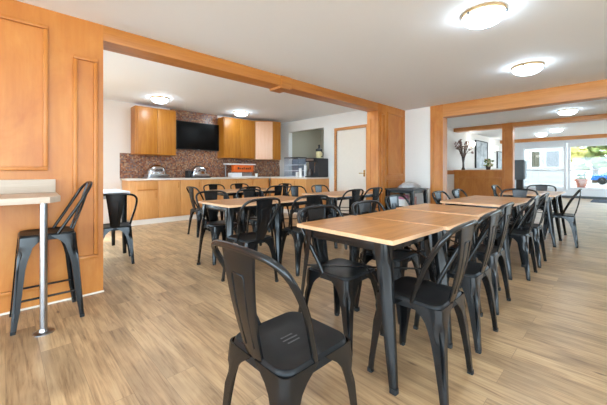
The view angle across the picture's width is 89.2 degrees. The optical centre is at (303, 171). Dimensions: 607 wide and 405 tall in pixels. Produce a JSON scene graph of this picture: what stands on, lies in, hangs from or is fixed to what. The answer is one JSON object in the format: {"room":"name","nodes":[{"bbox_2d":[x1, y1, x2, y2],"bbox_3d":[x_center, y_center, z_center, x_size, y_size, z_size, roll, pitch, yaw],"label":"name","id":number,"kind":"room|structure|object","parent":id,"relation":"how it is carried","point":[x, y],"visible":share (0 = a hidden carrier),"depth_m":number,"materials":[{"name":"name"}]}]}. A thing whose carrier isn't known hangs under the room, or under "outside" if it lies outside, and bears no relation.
{"room":"dining hall","nodes":[
{"label":"dining hall","id":0,"kind":"room"},
{"bbox_2d":[0,0,102,313],"bbox_3d":[-3.752,-0.125,1.104,5.140,2.430,0.276,0,0,-44],"label":"wall","id":1,"kind":"structure","parent":0,"point":[51,62],"depth_m":2.56,"materials":[{"name":"brown wood"}]},
{"bbox_2d":[0,179,60,336],"bbox_3d":[-2.876,0.575,1.319,2.900,1.030,0.655,0,0,-44],"label":"bar table","id":2,"kind":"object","parent":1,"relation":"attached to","point":[42,192],"depth_m":2.08,"materials":[{"name":"metal"}]},
{"bbox_2d":[0,192,60,205],"bbox_3d":[-2.876,0.185,1.319,2.900,0.040,0.655,0,0,-44],"label":"countertop","id":3,"kind":"structure","parent":2,"relation":"on","point":[45,197],"depth_m":2.01,"materials":[{"name":"wood"}]},
{"bbox_2d":[0,290,103,315],"bbox_3d":[-3.668,1.084,1.021,5.145,0.012,0.012,0,0,-44],"label":"baseboard","id":4,"kind":"structure","parent":1,"relation":"attached to","point":[5,313],"depth_m":2.56,"materials":[{"name":"beige paint"}]},
{"bbox_2d":[103,25,377,111],"bbox_3d":[-0.279,-1.270,4.481,4.550,0.140,0.250,0,0,-44],"label":"ceiling beam","id":5,"kind":"structure","parent":1,"relation":"attached to","point":[114,40],"depth_m":3.61,"materials":[{"name":"brown wood"}]},
{"bbox_2d":[103,99,320,223],"bbox_3d":[-2.195,-0.210,8.384,7.900,2.600,0.135,0,0,-44],"label":"wall","id":6,"kind":"structure","parent":0,"point":[116,115],"depth_m":6.60,"materials":[{"name":"white paint"}]},
{"bbox_2d":[131,105,175,155],"bbox_3d":[-3.356,-0.895,6.916,0.850,1.030,0.361,0,0,-44],"label":"upper cabinet","id":7,"kind":"object","parent":6,"relation":"attached to","point":[153,130],"visible":1,"depth_m":6.74,"materials":[{"name":"brown wood"}]},
{"bbox_2d":[176,120,218,150],"bbox_3d":[-2.663,-0.895,7.774,1.120,0.690,0.094,0,0,-44],"label":"television","id":8,"kind":"object","parent":6,"relation":"attached to","point":[189,135],"visible":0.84,"depth_m":7.70,"materials":[{"name":"black plastic"}]},
{"bbox_2d":[120,109,279,178],"bbox_3d":[-2.349,-0.685,8.154,4.440,1.650,0.012,0,0,-44],"label":"backsplash","id":9,"kind":"structure","parent":6,"relation":"attached to","point":[131,166],"depth_m":7.69,"materials":[{"name":"brown tile"}]},
{"bbox_2d":[217,117,254,158],"bbox_3d":[-1.818,-0.900,8.403,0.970,1.060,0.361,0,0,-44],"label":"upper cabinet","id":10,"kind":"object","parent":6,"relation":"attached to","point":[236,136],"visible":0.98,"depth_m":8.20,"materials":[{"name":"brown wood"}]},
{"bbox_2d":[248,121,280,159],"bbox_3d":[-1.125,-0.895,8.889,0.698,1.090,0.626,0,0,-44],"label":"upper cabinet","id":11,"kind":"object","parent":6,"relation":"attached to","point":[267,133],"visible":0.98,"depth_m":8.68,"materials":[{"name":"wood"}]},
{"bbox_2d":[103,50,356,129],"bbox_3d":[-0.869,-1.575,7.012,7.900,0.130,4.210,0,0,-44],"label":"ceiling","id":12,"kind":"structure","parent":0,"point":[127,79],"depth_m":6.00,"materials":[{"name":"white"}]},
{"bbox_2d":[151,96,168,103],"bbox_3d":[-2.927,-1.456,6.282,0.336,0.107,0.342,0,0,36],"label":"ceiling lamp","id":13,"kind":"object","parent":12,"relation":"attached to","point":[157,99],"visible":1,"depth_m":6.18,"materials":[{"name":"white glass"}]},
{"bbox_2d":[234,111,247,116],"bbox_3d":[-1.573,-1.456,7.759,0.336,0.107,0.342,0,0,16],"label":"ceiling lamp","id":14,"kind":"object","parent":12,"relation":"attached to","point":[238,113],"visible":1,"depth_m":7.64,"materials":[{"name":"white glass"}]},
{"bbox_2d":[0,198,606,404],"bbox_3d":[3.399,1.130,5.548,21.600,0.080,12.250,0,0,-44],"label":"floor","id":15,"kind":"structure","parent":0,"point":[160,330],"depth_m":2.02,"materials":[{"name":"brown wood"}]},
{"bbox_2d":[9,181,92,335],"bbox_3d":[-1.911,0.581,2.354,0.485,1.018,0.396,0,0,-44],"label":"counter stool","id":16,"kind":"object","parent":15,"relation":"on","point":[26,239],"visible":0.96,"depth_m":2.30,"materials":[{"name":"black metal"}]},
{"bbox_2d":[103,189,129,253],"bbox_3d":[-2.844,0.675,4.135,0.760,0.830,0.720,0,0,-44],"label":"table","id":17,"kind":"object","parent":15,"relation":"on","point":[124,211],"visible":0.29,"depth_m":4.13,"materials":[{"name":"plastic"}]},
{"bbox_2d":[103,193,137,263],"bbox_3d":[-2.277,0.666,3.708,0.469,0.847,0.467,0,0,-34],"label":"cafe chair","id":18,"kind":"object","parent":15,"relation":"on","point":[115,201],"visible":0.66,"depth_m":3.57,"materials":[{"name":"black metal"}]},
{"bbox_2d":[122,180,157,225],"bbox_3d":[-3.501,0.632,6.598,0.540,0.915,0.606,0,0,-44],"label":"base cabinet","id":19,"kind":"object","parent":15,"relation":"on","point":[146,191],"visible":0.88,"depth_m":6.38,"materials":[{"name":"brown wood"}]},
{"bbox_2d":[158,179,200,222],"bbox_3d":[-2.962,0.632,7.120,0.960,0.915,0.606,0,0,-44],"label":"base cabinet","id":20,"kind":"object","parent":15,"relation":"on","point":[174,202],"visible":0.73,"depth_m":6.83,"materials":[{"name":"brown wood"}]},
{"bbox_2d":[186,186,218,237],"bbox_3d":[-1.764,0.666,5.389,0.467,0.847,0.469,0,0,-44],"label":"cafe chair","id":21,"kind":"object","parent":15,"relation":"on","point":[190,190],"visible":0.72,"depth_m":5.24,"materials":[{"name":"black metal"}]},
{"bbox_2d":[203,184,224,220],"bbox_3d":[-1.681,0.666,6.083,0.469,0.847,0.467,0,0,-44],"label":"cafe chair","id":22,"kind":"object","parent":15,"relation":"on","point":[211,186],"visible":0.18,"depth_m":6.26,"materials":[{"name":"black metal"}]},
{"bbox_2d":[195,190,236,264],"bbox_3d":[-1.067,0.666,3.895,0.469,0.847,0.467,0,0,-44],"label":"cafe chair","id":23,"kind":"object","parent":15,"relation":"on","point":[215,230],"visible":0.56,"depth_m":3.93,"materials":[{"name":"black metal"}]},
{"bbox_2d":[201,179,237,215],"bbox_3d":[-2.257,0.632,7.801,1.000,0.915,0.606,0,0,-44],"label":"base cabinet","id":24,"kind":"object","parent":15,"relation":"on","point":[226,183],"visible":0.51,"depth_m":7.58,"materials":[{"name":"brown wood"}]},
{"bbox_2d":[206,189,243,229],"bbox_3d":[-1.353,0.715,5.744,0.635,0.750,0.738,0,0,-44],"label":"cafe table","id":25,"kind":"object","parent":15,"relation":"on","point":[231,192],"visible":0.28,"depth_m":5.52,"materials":[{"name":"wood"}]},
{"bbox_2d":[197,198,276,264],"bbox_3d":[-0.774,0.715,3.577,0.635,0.750,0.738,0,0,-44],"label":"cafe table","id":26,"kind":"object","parent":15,"relation":"on","point":[229,206],"visible":0.65,"depth_m":3.47,"materials":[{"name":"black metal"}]},
{"bbox_2d":[230,183,247,197],"bbox_3d":[-1.250,0.666,6.500,0.469,0.847,0.467,0,0,-44],"label":"cafe chair","id":27,"kind":"object","parent":15,"relation":"on","point":[237,185],"visible":0.2,"depth_m":6.65,"materials":[{"name":"black metal"}]},
{"bbox_2d":[236,186,260,233],"bbox_3d":[-1.040,0.666,5.391,0.469,0.847,0.467,0,0,-44],"label":"cafe chair","id":28,"kind":"object","parent":15,"relation":"on","point":[247,187],"visible":0.16,"depth_m":5.29,"materials":[{"name":"black metal"}]},
{"bbox_2d":[221,197,280,281],"bbox_3d":[-0.520,0.666,3.056,0.467,0.847,0.469,0,0,44],"label":"cafe chair","id":29,"kind":"object","parent":15,"relation":"on","point":[250,240],"visible":0.79,"depth_m":2.94,"materials":[{"name":"black metal"}]},
{"bbox_2d":[238,178,268,197],"bbox_3d":[-1.531,0.632,8.503,1.020,0.915,0.606,0,0,-44],"label":"base cabinet","id":30,"kind":"object","parent":15,"relation":"on","point":[260,182],"visible":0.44,"depth_m":8.35,"materials":[{"name":"brown wood"}]},
{"bbox_2d":[236,189,274,250],"bbox_3d":[-0.643,0.666,4.305,0.469,0.847,0.467,0,0,-44],"label":"cafe chair","id":31,"kind":"object","parent":15,"relation":"on","point":[247,193],"visible":0.35,"depth_m":4.39,"materials":[{"name":"black metal"}]},
{"bbox_2d":[236,188,274,222],"bbox_3d":[-0.897,0.715,6.185,0.635,0.750,0.738,0,0,-44],"label":"cafe table","id":32,"kind":"object","parent":15,"relation":"on","point":[271,190],"visible":0.22,"depth_m":5.99,"materials":[{"name":"wood"}]},
{"bbox_2d":[265,185,285,232],"bbox_3d":[-0.609,0.666,5.808,0.469,0.847,0.467,0,0,-44],"label":"cafe chair","id":33,"kind":"object","parent":15,"relation":"on","point":[277,188],"visible":0.27,"depth_m":5.65,"materials":[{"name":"black metal"}]},
{"bbox_2d":[246,195,314,261],"bbox_3d":[-0.318,0.715,4.019,0.635,0.750,0.738,0,0,-44],"label":"cafe table","id":34,"kind":"object","parent":15,"relation":"on","point":[286,201],"visible":0.53,"depth_m":3.69,"materials":[{"name":"black metal"}]},
{"bbox_2d":[274,183,291,217],"bbox_3d":[-0.540,0.666,6.545,0.467,0.847,0.469,0,0,-44],"label":"cafe chair","id":35,"kind":"object","parent":15,"relation":"on","point":[285,184],"visible":0.24,"depth_m":6.64,"materials":[{"name":"black metal"}]},
{"bbox_2d":[211,239,356,404],"bbox_3d":[-0.068,0.666,1.187,0.467,0.847,0.469,0,0,-44],"label":"cafe chair","id":36,"kind":"object","parent":15,"relation":"on","point":[286,349],"visible":1,"depth_m":1.07,"materials":[{"name":"black metal"}]},
{"bbox_2d":[280,333,298,343],"bbox_3d":[-0.052,0.648,1.202,0.071,0.001,0.051,0,0,-44],"label":"print","id":37,"kind":"object","parent":36,"relation":"on","point":[287,338],"depth_m":1.20},
{"bbox_2d":[286,186,306,234],"bbox_3d":[-0.011,0.666,5.305,0.469,0.847,0.467,0,0,-44],"label":"cafe chair","id":38,"kind":"object","parent":15,"relation":"on","point":[294,189],"visible":0.39,"depth_m":5.39,"materials":[{"name":"black metal"}]},
{"bbox_2d":[271,178,328,214],"bbox_3d":[-0.127,0.632,8.425,0.863,0.915,1.430,0,0,-44],"label":"base cabinet","id":39,"kind":"object","parent":15,"relation":"on","point":[307,184],"visible":0.42,"depth_m":7.95,"materials":[{"name":"brown wood"}]},
{"bbox_2d":[120,176,329,180],"bbox_3d":[-1.615,0.158,7.401,4.428,0.035,2.086,0,0,-44],"label":"countertop","id":40,"kind":"structure","parent":39,"relation":"on","point":[281,177],"depth_m":7.69,"materials":[{"name":"stone"}]},
{"bbox_2d":[143,165,169,178],"bbox_3d":[-3.250,-0.010,6.813,0.480,0.300,0.387,0,0,-44],"label":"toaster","id":41,"kind":"object","parent":40,"relation":"on","point":[154,171],"visible":1,"depth_m":6.70,"materials":[{"name":"metal"}]},
{"bbox_2d":[185,165,210,177],"bbox_3d":[-2.571,-0.010,7.469,0.552,0.300,0.387,0,0,-44],"label":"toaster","id":42,"kind":"object","parent":40,"relation":"on","point":[198,171],"visible":1,"depth_m":7.35,"materials":[{"name":"silver metal"}]},
{"bbox_2d":[228,173,254,176],"bbox_3d":[-1.684,0.079,8.387,0.720,0.122,0.220,0,0,-44],"label":"serving tray","id":43,"kind":"object","parent":40,"relation":"on","point":[229,174],"visible":0.9,"depth_m":8.25,"materials":[{"name":"white plastic"}]},
{"bbox_2d":[231,165,252,171],"bbox_3d":[-1.668,-0.092,8.429,0.600,0.185,0.182,0,0,-44],"label":"sign","id":44,"kind":"object","parent":43,"relation":"on","point":[234,168],"visible":1,"depth_m":8.31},
{"bbox_2d":[285,157,306,176],"bbox_3d":[-0.235,-0.136,8.759,0.338,0.552,0.588,0,0,-44],"label":"display case","id":45,"kind":"object","parent":40,"relation":"on","point":[296,163],"visible":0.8,"depth_m":8.81,"materials":[{"name":"clear glass"}]},
{"bbox_2d":[305,158,327,176],"bbox_3d":[0.349,-0.110,8.141,0.540,0.500,0.340,0,0,-44],"label":"coffee machine","id":46,"kind":"object","parent":40,"relation":"on","point":[318,167],"visible":0.89,"depth_m":8.02,"materials":[{"name":"grey plastic"}]},
{"bbox_2d":[316,145,323,157],"bbox_3d":[0.416,-0.542,8.111,0.179,0.365,0.224,0,0,-11],"label":"jug","id":47,"kind":"object","parent":46,"relation":"on","point":[318,150],"visible":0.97,"depth_m":8.07,"materials":[{"name":"glass"}]},
{"bbox_2d":[279,195,328,276],"bbox_3d":[-0.001,0.666,3.475,0.469,0.847,0.467,0,0,-32],"label":"cafe chair","id":48,"kind":"object","parent":15,"relation":"on","point":[312,200],"visible":0.59,"depth_m":3.28,"materials":[{"name":"black metal"}]},
{"bbox_2d":[311,185,340,209],"bbox_3d":[0.434,0.666,5.736,0.469,0.847,0.467,0,0,-44],"label":"cafe chair","id":49,"kind":"object","parent":15,"relation":"on","point":[318,188],"visible":0.23,"depth_m":5.88,"materials":[{"name":"black metal"}]},
{"bbox_2d":[302,192,360,248],"bbox_3d":[0.435,0.715,4.858,0.635,0.750,0.738,0,0,-44],"label":"cafe table","id":50,"kind":"object","parent":15,"relation":"on","point":[333,196],"visible":0.39,"depth_m":4.65,"materials":[{"name":"wood"}]},
{"bbox_2d":[297,205,382,355],"bbox_3d":[0.246,0.666,2.090,0.469,0.847,0.467,0,0,-44],"label":"cafe chair","id":51,"kind":"object","parent":15,"relation":"on","point":[345,280],"visible":0.78,"depth_m":2.03,"materials":[{"name":"black metal"}]},
{"bbox_2d":[327,189,363,249],"bbox_3d":[0.609,0.666,4.593,0.469,0.847,0.467,0,0,-44],"label":"cafe chair","id":52,"kind":"object","parent":15,"relation":"on","point":[355,192],"visible":0.39,"depth_m":4.44,"materials":[{"name":"black metal"}]},
{"bbox_2d":[330,190,382,214],"bbox_3d":[0.891,0.715,5.300,0.635,0.750,0.738,0,0,-44],"label":"cafe table","id":53,"kind":"object","parent":15,"relation":"on","point":[369,193],"visible":0.11,"depth_m":5.25,"materials":[{"name":"black metal"}]},
{"bbox_2d":[350,187,382,212],"bbox_3d":[1.020,0.666,5.102,0.469,0.847,0.467,0,0,-44],"label":"cafe chair","id":54,"kind":"object","parent":15,"relation":"on","point":[376,194],"visible":0.26,"depth_m":4.95,"materials":[{"name":"black metal"}]},
{"bbox_2d":[297,215,442,395],"bbox_3d":[0.410,0.715,1.975,0.603,0.750,0.753,0,0,-43],"label":"cafe table","id":55,"kind":"object","parent":15,"relation":"on","point":[381,236],"visible":0.74,"depth_m":1.74,"materials":[{"name":"laminate"}]},
{"bbox_2d":[351,200,419,323],"bbox_3d":[0.677,0.666,2.493,0.469,0.847,0.467,0,0,-44],"label":"cafe chair","id":56,"kind":"object","parent":15,"relation":"on","point":[400,258],"visible":0.31,"depth_m":2.43,"materials":[{"name":"black metal"}]},
{"bbox_2d":[367,103,404,211],"bbox_3d":[1.747,-0.125,6.422,1.080,2.430,0.276,0,0,-44],"label":"wall pier","id":57,"kind":"object","parent":15,"relation":"on","point":[385,125],"visible":0.64,"depth_m":6.16,"materials":[{"name":"brown wood"}]},
{"bbox_2d":[399,195,407,205],"bbox_3d":[1.926,0.770,6.064,0.144,0.640,0.224,0,0,-44],"label":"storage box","id":58,"kind":"object","parent":15,"relation":"on","point":[402,202],"visible":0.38,"depth_m":5.98,"materials":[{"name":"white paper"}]},
{"bbox_2d":[384,194,425,269],"bbox_3d":[1.127,0.666,3.179,0.469,0.847,0.467,0,0,-44],"label":"cafe chair","id":59,"kind":"object","parent":15,"relation":"on","point":[394,198],"visible":0.27,"depth_m":3.27,"materials":[{"name":"black metal"}]},
{"bbox_2d":[385,187,428,209],"bbox_3d":[2.032,0.705,6.069,0.640,0.770,0.600,0,0,-44],"label":"table","id":60,"kind":"object","parent":15,"relation":"on","point":[411,191],"visible":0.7,"depth_m":5.95,"materials":[{"name":"grey plastic"}]},
{"bbox_2d":[397,182,420,187],"bbox_3d":[2.137,0.259,6.198,0.478,0.122,0.320,0,0,-4],"label":"plastic bag","id":61,"kind":"object","parent":60,"relation":"on","point":[406,184],"visible":0.97,"depth_m":6.11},
{"bbox_2d":[354,209,482,348],"bbox_3d":[0.878,0.715,2.379,0.635,0.750,0.738,0,0,-44],"label":"cafe table","id":62,"kind":"object","parent":15,"relation":"on","point":[447,221],"visible":0.44,"depth_m":2.25,"materials":[{"name":"wood"}]},
{"bbox_2d":[367,220,478,404],"bbox_3d":[0.652,0.666,1.664,0.467,0.847,0.469,0,0,45],"label":"cafe chair","id":63,"kind":"object","parent":15,"relation":"on","point":[434,302],"visible":0.94,"depth_m":1.53,"materials":[{"name":"black metal"}]},
{"bbox_2d":[396,203,500,290],"bbox_3d":[1.339,0.715,2.888,0.635,0.750,0.738,0,0,-44],"label":"cafe table","id":64,"kind":"object","parent":15,"relation":"on","point":[437,208],"visible":0.21,"depth_m":2.79,"materials":[{"name":"wood"}]},
{"bbox_2d":[432,191,479,260],"bbox_3d":[1.888,0.666,3.831,0.469,0.847,0.467,0,0,-44],"label":"cafe chair","id":65,"kind":"object","parent":15,"relation":"on","point":[437,198],"visible":0.28,"depth_m":3.98,"materials":[{"name":"black metal"}]},
{"bbox_2d":[413,209,502,353],"bbox_3d":[1.066,0.666,2.113,0.469,0.847,0.467,0,0,-44],"label":"cafe chair","id":66,"kind":"object","parent":15,"relation":"on","point":[475,272],"visible":0.72,"depth_m":1.95,"materials":[{"name":"black metal"}]},
{"bbox_2d":[452,189,486,243],"bbox_3d":[2.355,0.666,4.283,0.469,0.847,0.467,0,0,-44],"label":"cafe chair","id":67,"kind":"object","parent":15,"relation":"on","point":[455,192],"visible":0.2,"depth_m":4.27,"materials":[{"name":"black metal"}]},
{"bbox_2d":[454,170,501,198],"bbox_3d":[5.221,0.512,9.159,0.480,1.155,1.280,0,0,-44],"label":"reception desk","id":68,"kind":"object","parent":15,"relation":"on","point":[472,182],"visible":0.56,"depth_m":9.03,"materials":[{"name":"brown wood"}]},
{"bbox_2d":[454,139,473,169],"bbox_3d":[4.872,-0.538,9.347,0.473,0.946,0.539,0,0,-44],"label":"flower vase","id":69,"kind":"object","parent":68,"relation":"on","point":[459,148],"visible":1,"depth_m":9.35,"materials":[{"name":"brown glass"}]},
{"bbox_2d":[483,159,493,169],"bbox_3d":[5.381,-0.229,8.936,0.244,0.328,0.273,0,0,-44],"label":"plant","id":70,"kind":"object","parent":68,"relation":"on","point":[488,167],"visible":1,"depth_m":8.91,"materials":[{"name":"green plant"}]},
{"bbox_2d":[447,202,514,314],"bbox_3d":[1.488,0.666,2.612,0.469,0.847,0.467,0,0,-44],"label":"cafe chair","id":71,"kind":"object","parent":15,"relation":"on","point":[497,255],"visible":0.64,"depth_m":2.46,"materials":[{"name":"black metal"}]},
{"bbox_2d":[440,198,523,279],"bbox_3d":[2.065,0.715,3.583,0.635,0.750,0.738,0,0,-44],"label":"cafe table","id":72,"kind":"object","parent":15,"relation":"on","point":[483,203],"visible":0.42,"depth_m":3.43,"materials":[{"name":"wood"}]},
{"bbox_2d":[491,185,501,196],"bbox_3d":[3.743,0.666,5.653,0.469,0.847,0.467,0,0,-44],"label":"cafe chair","id":73,"kind":"object","parent":15,"relation":"on","point":[493,187],"visible":0.19,"depth_m":5.78,"materials":[{"name":"black metal"}]},
{"bbox_2d":[461,195,535,255],"bbox_3d":[2.522,0.715,4.024,0.635,0.750,0.738,0,0,-44],"label":"cafe table","id":74,"kind":"object","parent":15,"relation":"on","point":[524,200],"visible":0.24,"depth_m":3.95,"materials":[{"name":"wood"}]},
{"bbox_2d":[502,123,514,196],"bbox_3d":[5.660,-0.124,8.513,0.227,2.429,0.250,0,0,-44],"label":"trim","id":75,"kind":"structure","parent":15,"relation":"on","point":[508,131],"depth_m":8.44,"materials":[{"name":"brown wood"}]},
{"bbox_2d":[494,195,540,280],"bbox_3d":[2.271,0.666,3.348,0.469,0.847,0.467,0,0,-44],"label":"cafe chair","id":76,"kind":"object","parent":15,"relation":"on","point":[524,238],"visible":0.72,"depth_m":3.18,"materials":[{"name":"black metal"}]},
{"bbox_2d":[499,188,538,253],"bbox_3d":[3.038,0.666,4.399,0.467,0.847,0.469,0,0,-44],"label":"cafe chair","id":77,"kind":"object","parent":15,"relation":"on","point":[517,192],"visible":0.23,"depth_m":4.53,"materials":[{"name":"black metal"}]},
{"bbox_2d":[515,160,526,188],"bbox_3d":[9.620,0.280,13.643,0.280,1.620,0.400,0,0,-44],"label":"wall heater","id":78,"kind":"object","parent":15,"relation":"on","point":[520,165],"visible":0.8,"depth_m":13.55,"materials":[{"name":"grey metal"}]},
{"bbox_2d":[502,193,549,267],"bbox_3d":[2.702,0.666,3.765,0.469,0.847,0.467,0,0,-44],"label":"cafe chair","id":79,"kind":"object","parent":15,"relation":"on","point":[537,229],"visible":0.64,"depth_m":3.60,"materials":[{"name":"black metal"}]},
{"bbox_2d":[499,191,561,247],"bbox_3d":[3.611,0.715,4.925,0.635,0.750,0.738,0,0,-44],"label":"cafe table","id":80,"kind":"object","parent":15,"relation":"on","point":[552,196],"visible":0.51,"depth_m":4.66,"materials":[{"name":"black metal"}]},
{"bbox_2d":[510,191,566,238],"bbox_3d":[4.068,0.715,5.367,0.635,0.750,0.738,0,0,-44],"label":"cafe table","id":81,"kind":"object","parent":15,"relation":"on","point":[558,198],"visible":0.33,"depth_m":5.33,"materials":[{"name":"black metal"}]},
{"bbox_2d":[526,185,556,232],"bbox_3d":[4.441,0.666,5.797,0.467,0.847,0.469,0,0,-44],"label":"cafe chair","id":82,"kind":"object","parent":15,"relation":"on","point":[538,187],"visible":0.29,"depth_m":5.92,"materials":[{"name":"black metal"}]},
{"bbox_2d":[543,188,581,247],"bbox_3d":[3.921,0.666,4.680,0.467,0.847,0.469,0,0,42],"label":"cafe chair","id":83,"kind":"object","parent":15,"relation":"on","point":[570,218],"visible":0.94,"depth_m":4.51,"materials":[{"name":"black metal"}]},
{"bbox_2d":[16,0,606,142],"bbox_3d":[4.772,-1.490,4.128,21.600,0.300,8.300,0,0,-44],"label":"ceiling","id":84,"kind":"structure","parent":0,"point":[400,54],"depth_m":3.14,"materials":[{"name":"white"}]},
{"bbox_2d":[270,75,290,92],"bbox_3d":[-0.331,-1.255,4.421,0.190,0.170,0.264,0,0,-44],"label":"trim","id":85,"kind":"structure","parent":84,"relation":"attached to","point":[285,85],"depth_m":4.34,"materials":[{"name":"brown wood"}]},
{"bbox_2d":[461,2,507,28],"bbox_3d":[1.517,-1.286,2.589,0.336,0.107,0.342,0,0,-44],"label":"ceiling lamp","id":86,"kind":"object","parent":84,"relation":"attached to","point":[485,15],"visible":1,"depth_m":2.50,"materials":[{"name":"white glass"}]},
{"bbox_2d":[443,79,606,117],"bbox_3d":[5.263,-1.215,3.678,0.220,0.250,6.970,0,0,-44],"label":"trim","id":87,"kind":"structure","parent":84,"relation":"attached to","point":[593,90],"depth_m":5.09,"materials":[{"name":"brown wood"}]},
{"bbox_2d":[512,61,543,75],"bbox_3d":[2.833,-1.286,3.890,0.342,0.107,0.336,0,0,26],"label":"ceiling lamp","id":88,"kind":"object","parent":84,"relation":"attached to","point":[528,68],"visible":1,"depth_m":3.80,"materials":[{"name":"white glass"}]},
{"bbox_2d":[558,109,577,114],"bbox_3d":[5.723,-1.286,6.672,0.342,0.107,0.336,0,0,6],"label":"ceiling lamp","id":89,"kind":"object","parent":84,"relation":"attached to","point":[564,111],"visible":1,"depth_m":6.58,"materials":[{"name":"white glass"}]},
{"bbox_2d":[321,129,323,157],"bbox_3d":[0.881,-0.210,9.547,1.860,2.600,2.500,0,0,-44],"label":"wall niche","id":90,"kind":"object","parent":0,"point":[322,131],"visible":0.07,"depth_m":10.96,"materials":[{"name":"grey paint"}]},
{"bbox_2d":[280,110,366,190],"bbox_3d":[0.670,-0.210,8.327,0.140,2.600,3.960,0,0,-44],"label":"wall","id":91,"kind":"structure","parent":0,"point":[353,118],"depth_m":8.30,"materials":[{"name":"white paint"}]},
{"bbox_2d":[334,124,366,199],"bbox_3d":[1.183,-0.025,7.696,0.040,2.230,1.060,0,0,-44],"label":"trim","id":92,"kind":"structure","parent":91,"relation":"attached to","point":[364,125],"depth_m":8.02,"materials":[{"name":"brown wood"}]},
{"bbox_2d":[337,128,365,213],"bbox_3d":[1.184,0.005,7.697,0.116,2.150,0.920,0,0,-44],"label":"door","id":93,"kind":"structure","parent":91,"relation":"in","point":[351,143],"depth_m":7.73,"materials":[{"name":"beige paint"}]},
{"bbox_2d":[405,107,429,203],"bbox_3d":[2.382,-0.125,6.657,0.160,2.430,0.820,0,0,-44],"label":"wall","id":94,"kind":"structure","parent":0,"point":[417,121],"depth_m":6.50,"materials":[{"name":"white paint"}]},
{"bbox_2d":[430,104,446,204],"bbox_3d":[2.749,-0.125,6.269,0.232,2.430,0.250,0,0,-44],"label":"trim","id":95,"kind":"structure","parent":94,"relation":"attached to","point":[438,123],"depth_m":6.20,"materials":[{"name":"brown wood"}]},
{"bbox_2d":[447,127,501,199],"bbox_3d":[5.882,-0.125,10.835,10.680,2.430,0.200,0,0,-44],"label":"wall","id":96,"kind":"structure","parent":0,"point":[454,159],"depth_m":9.88,"materials":[{"name":"white paint"}]},
{"bbox_2d":[475,140,487,167],"bbox_3d":[6.519,-0.595,11.277,1.350,1.070,0.050,0,0,-44],"label":"wall picture","id":97,"kind":"object","parent":96,"relation":"attached to","point":[481,147],"visible":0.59,"depth_m":11.18,"materials":[{"name":"grey paper"}]},
{"bbox_2d":[496,151,501,167],"bbox_3d":[8.352,-0.485,13.049,1.050,0.750,0.050,0,0,-44],"label":"wall picture","id":98,"kind":"object","parent":96,"relation":"attached to","point":[498,153],"visible":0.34,"depth_m":12.81,"materials":[{"name":"grey paper"}]},
{"bbox_2d":[498,152,501,167],"bbox_3d":[8.345,-0.485,13.057,0.990,0.690,0.030,0,0,-44],"label":"print","id":99,"kind":"object","parent":98,"relation":"attached to","point":[499,153],"depth_m":12.96},
{"bbox_2d":[454,114,606,132],"bbox_3d":[7.520,-1.285,6.681,0.300,0.110,8.150,0,0,-44],"label":"trim","id":100,"kind":"structure","parent":96,"relation":"attached to","point":[598,117],"depth_m":7.97,"materials":[{"name":"brown wood"}]},
{"bbox_2d":[500,134,606,143],"bbox_3d":[11.222,-1.275,10.261,0.200,0.130,8.150,0,0,-44],"label":"trim","id":101,"kind":"structure","parent":96,"relation":"attached to","point":[594,136],"depth_m":11.64,"materials":[{"name":"brown wood"}]},
{"bbox_2d":[515,138,606,196],"bbox_3d":[12.552,-0.125,11.547,0.100,2.430,8.150,0,0,-44],"label":"window","id":102,"kind":"structure","parent":96,"relation":"in","point":[517,145],"depth_m":12.92,"materials":[{"name":"white metal"}]},
{"bbox_2d":[521,143,566,189],"bbox_3d":[10.581,-0.230,13.585,0.160,1.960,1.580,0,0,-44],"label":"window","id":103,"kind":"structure","parent":102,"relation":"attached to","point":[564,145],"depth_m":13.32,"materials":[{"name":"white metal"}]},
{"bbox_2d":[567,141,606,190],"bbox_3d":[12.117,-0.230,11.996,0.160,1.960,2.800,0,0,-44],"label":"window","id":104,"kind":"structure","parent":102,"relation":"attached to","point":[602,143],"depth_m":12.69,"materials":[{"name":"white metal"}]},
{"bbox_2d":[562,195,606,199],"bbox_3d":[12.505,1.040,11.502,0.030,0.100,8.150,0,0,-44],"label":"baseboard","id":105,"kind":"structure","parent":96,"relation":"attached to","point":[563,196],"depth_m":12.52,"materials":[{"name":"grey wood"}]},
{"label":"outside","id":106,"kind":"structure","parent":0,"visible":0},
{"bbox_2d":[571,176,606,187],"bbox_3d":[21.566,1.205,20.855,180.000,0.050,120.000,0,0,-44],"label":"ground","id":107,"kind":"structure","parent":106,"point":[589,184],"depth_m":29.07,"materials":[{"name":"concrete"}]},
{"bbox_2d":[525,147,563,186],"bbox_3d":[14.104,-0.360,20.630,3.040,3.000,5.350,0,0,-44],"label":"outbuilding","id":108,"kind":"structure","parent":107,"relation":"on","point":[541,158],"depth_m":18.26,"materials":[{"name":"grey"}]},
{"bbox_2d":[571,147,587,167],"bbox_3d":[24.422,-1.820,29.282,5.149,5.941,4.420,0,0,-44],"label":"tree","id":109,"kind":"object","parent":107,"relation":"on","point":[577,153],"visible":0.13,"depth_m":27.85,"materials":[{"name":"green plant"}]},
{"bbox_2d":[572,146,606,182],"bbox_3d":[30.951,-1.923,32.799,5.029,6.146,5.388,0,0,-44],"label":"tree","id":110,"kind":"object","parent":107,"relation":"on","point":[598,161],"visible":0.37,"depth_m":31.95,"materials":[{"name":"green plant"}]},
{"bbox_2d":[591,172,606,183],"bbox_3d":[28.811,0.438,27.748,1.760,1.394,4.237,0,0,-44],"label":"parked car","id":111,"kind":"object","parent":107,"relation":"on","point":[601,178],"visible":1,"depth_m":28.16,"materials":[{"name":"blue paint"}]},
{"bbox_3d":[13.647,0.905,11.493,0.600,0.470,5.550,0,0,-44],"label":"ledge","id":112,"kind":"object","parent":107,"relation":"on","visible":0},
{"bbox_2d":[574,172,588,187],"bbox_3d":[11.948,0.326,13.251,0.470,0.688,0.465,0,0,-44],"label":"potted plant","id":113,"kind":"object","parent":112,"relation":"on","point":[581,182],"visible":1,"depth_m":13.15,"materials":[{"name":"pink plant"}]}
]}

